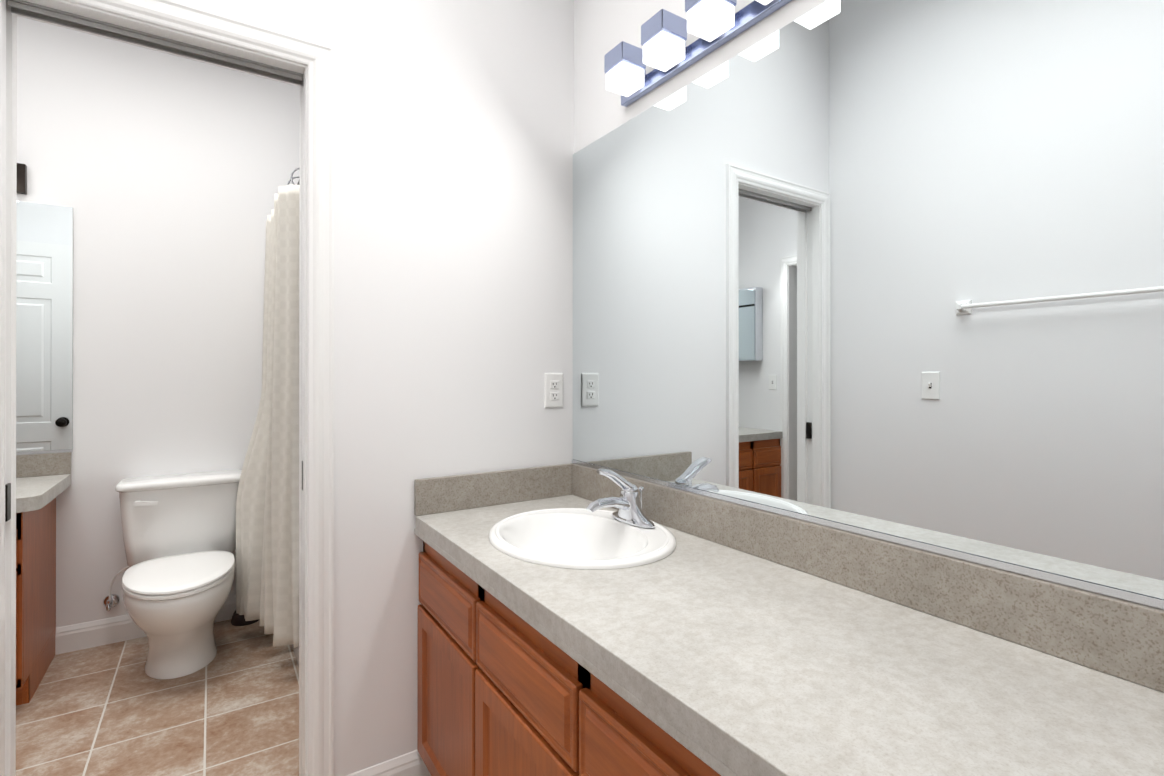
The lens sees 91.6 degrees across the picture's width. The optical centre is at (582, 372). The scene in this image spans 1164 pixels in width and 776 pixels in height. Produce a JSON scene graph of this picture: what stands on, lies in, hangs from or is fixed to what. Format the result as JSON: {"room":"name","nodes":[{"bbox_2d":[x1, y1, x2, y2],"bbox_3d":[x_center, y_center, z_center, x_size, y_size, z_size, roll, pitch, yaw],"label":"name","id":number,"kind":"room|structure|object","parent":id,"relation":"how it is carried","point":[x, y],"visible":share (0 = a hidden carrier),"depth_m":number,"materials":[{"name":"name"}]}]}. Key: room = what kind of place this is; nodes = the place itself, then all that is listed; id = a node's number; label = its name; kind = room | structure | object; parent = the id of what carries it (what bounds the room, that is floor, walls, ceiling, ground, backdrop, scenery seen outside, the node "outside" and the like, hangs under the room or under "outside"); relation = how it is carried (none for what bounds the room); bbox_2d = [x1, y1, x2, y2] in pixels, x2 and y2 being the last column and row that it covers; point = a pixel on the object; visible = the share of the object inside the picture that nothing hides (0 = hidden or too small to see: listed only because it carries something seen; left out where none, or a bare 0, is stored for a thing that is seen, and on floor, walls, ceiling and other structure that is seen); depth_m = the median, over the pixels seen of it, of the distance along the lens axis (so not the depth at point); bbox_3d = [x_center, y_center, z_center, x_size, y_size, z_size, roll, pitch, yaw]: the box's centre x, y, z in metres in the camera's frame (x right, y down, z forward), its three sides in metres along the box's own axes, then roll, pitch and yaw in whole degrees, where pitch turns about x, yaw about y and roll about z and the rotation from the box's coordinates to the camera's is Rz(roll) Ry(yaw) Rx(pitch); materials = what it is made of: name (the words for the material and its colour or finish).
{"room":"bathroom","nodes":[
{"label":"bathroom","id":0,"kind":"room"},
{"bbox_2d":[16,619,298,775],"bbox_3d":[-1.364,1.258,0.546,4.040,0.060,4.510,0,0,-33],"label":"floor","id":1,"kind":"structure","parent":0,"point":[231,708],"depth_m":2.03,"materials":[{"name":"brown tile"}]},
{"bbox_2d":[16,452,70,704],"bbox_3d":[-2.546,0.790,1.986,1.041,0.880,0.560,0,0,-33],"label":"bathroom vanity","id":2,"kind":"object","parent":1,"relation":"on","point":[43,481],"visible":0.71,"depth_m":2.21,"materials":[{"name":"brown wood"}]},
{"bbox_2d":[115,470,241,678],"bbox_3d":[-1.716,0.859,2.421,0.484,0.748,0.743,0,0,-33],"label":"toilet","id":3,"kind":"object","parent":1,"relation":"on","point":[179,534],"visible":0.9,"depth_m":2.44,"materials":[{"name":"white ceramic"}]},
{"bbox_2d":[231,610,259,625],"bbox_3d":[-1.672,0.897,2.811,0.128,0.668,0.128,0,0,-33],"label":"plunger","id":4,"kind":"object","parent":1,"relation":"on","point":[237,620],"visible":0.06,"depth_m":2.76,"materials":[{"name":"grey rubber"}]},
{"bbox_2d":[292,644,298,666],"bbox_3d":[-0.842,1.039,2.516,0.745,0.385,1.530,0,0,-33],"label":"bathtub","id":5,"kind":"object","parent":1,"relation":"on","point":[296,651],"depth_m":2.40,"materials":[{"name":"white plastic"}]},
{"bbox_2d":[414,527,757,775],"bbox_3d":[0.258,0.843,1.028,0.558,0.772,1.902,0,0,-33],"label":"bathroom vanity","id":6,"kind":"object","parent":1,"relation":"on","point":[502,691],"depth_m":1.13,"materials":[{"name":"brown wood"}]},
{"bbox_2d":[415,491,1163,775],"bbox_3d":[0.258,0.439,1.028,0.557,0.041,1.900,0,0,-33],"label":"countertop","id":7,"kind":"structure","parent":6,"relation":"on","point":[788,669],"depth_m":0.80,"materials":[{"name":"grey laminate"}]},
{"bbox_2d":[489,508,675,569],"bbox_3d":[-0.006,0.496,1.454,0.452,0.182,0.524,0,0,-33],"label":"sink","id":8,"kind":"object","parent":7,"relation":"in","point":[579,538],"visible":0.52,"depth_m":1.56,"materials":[{"name":"white ceramic"}]},
{"bbox_2d":[586,468,654,527],"bbox_3d":[0.090,0.329,1.517,0.187,0.152,0.174,0,0,-33],"label":"faucet","id":9,"kind":"object","parent":7,"relation":"on","point":[627,503],"visible":1,"depth_m":1.51,"materials":[{"name":"silver metal"}]},
{"bbox_2d":[17,16,299,627],"bbox_3d":[-2.075,-0.308,2.707,2.860,3.080,0.120,0,0,-33],"label":"wall","id":10,"kind":"structure","parent":0,"point":[164,176],"depth_m":2.65,"materials":[{"name":"white paint"}]},
{"bbox_2d":[17,163,26,193],"bbox_3d":[-2.651,-0.827,2.161,0.738,0.135,0.158,0,0,-33],"label":"bar","id":11,"kind":"object","parent":10,"relation":"attached to","point":[21,178],"visible":0.42,"depth_m":2.40,"materials":[{"name":"brown metal"}]},
{"bbox_2d":[16,201,72,454],"bbox_3d":[-2.646,-0.191,2.252,0.926,1.081,0.010,0,0,-33],"label":"mirror","id":12,"kind":"object","parent":10,"relation":"attached to","point":[44,328],"visible":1,"depth_m":2.45,"materials":[{"name":"clear glass"}]},
{"bbox_2d":[103,566,129,611],"bbox_3d":[-2.095,0.966,2.559,0.129,0.213,0.100,0,0,-33],"label":"valve","id":13,"kind":"object","parent":10,"relation":"attached to","point":[110,600],"visible":0.98,"depth_m":2.54,"materials":[{"name":"silver metal"}]},
{"bbox_2d":[55,595,235,654],"bbox_3d":[-1.941,1.174,2.713,0.871,0.114,0.013,0,0,-33],"label":"baseboard","id":14,"kind":"structure","parent":10,"relation":"attached to","point":[85,635],"depth_m":2.56,"materials":[{"name":"white paint"}]},
{"bbox_3d":[-1.140,-0.809,2.323,0.056,0.056,1.548,0,0,-33],"label":"curtain rod","id":15,"kind":"object","parent":10,"relation":"attached to","visible":0},
{"bbox_2d":[236,168,298,647],"bbox_3d":[-1.397,0.141,2.547,0.271,1.946,0.851,0,0,-33],"label":"shower curtain","id":16,"kind":"object","parent":15,"relation":"hanging from","point":[267,548],"visible":0.98,"depth_m":2.26,"materials":[{"name":"fabric"}]},
{"bbox_2d":[174,0,573,775],"bbox_3d":[-0.671,-0.310,1.631,1.453,3.080,0.120,0,0,-33],"label":"wall","id":17,"kind":"structure","parent":0,"point":[453,219],"depth_m":1.69,"materials":[{"name":"white paint"}]},
{"bbox_2d":[0,0,333,775],"bbox_3d":[-0.797,0.172,1.548,1.253,2.118,0.155,0,0,-33],"label":"door frame","id":18,"kind":"structure","parent":17,"relation":"attached to","point":[316,59],"depth_m":1.51,"materials":[{"name":"white paint"}]},
{"bbox_2d":[346,750,429,775],"bbox_3d":[-0.568,1.173,1.617,0.265,0.114,0.013,0,0,-33],"label":"baseboard","id":19,"kind":"structure","parent":17,"relation":"attached to","point":[411,763],"depth_m":1.64,"materials":[{"name":"white paint"}]},
{"bbox_2d":[544,373,562,407],"bbox_3d":[-0.097,0.060,1.930,0.072,0.117,0.008,0,0,-33],"label":"electrical outlet plate","id":20,"kind":"object","parent":17,"relation":"attached to","point":[553,390],"visible":1,"depth_m":1.93,"materials":[{"name":"white plastic"}]},
{"bbox_2d":[574,0,826,153],"bbox_3d":[0.275,-0.310,1.624,0.120,3.080,4.510,0,0,-33],"label":"wall","id":21,"kind":"structure","parent":0,"point":[602,28],"depth_m":1.77,"materials":[{"name":"white paint"}]},
{"bbox_2d":[604,0,791,106],"bbox_3d":[0.361,-0.851,1.263,0.130,0.100,1.030,0,0,-33],"label":"vanity light bar","id":22,"kind":"object","parent":21,"relation":"attached to","point":[666,53],"visible":1,"depth_m":1.43,"materials":[{"name":"white glass"}]},
{"bbox_2d":[572,0,1163,609],"bbox_3d":[0.487,-0.224,1.179,0.010,1.074,1.899,0,0,-33],"label":"mirror","id":23,"kind":"object","parent":21,"relation":"attached to","point":[888,270],"visible":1,"depth_m":1.02,"materials":[{"name":"clear glass"}]}
]}

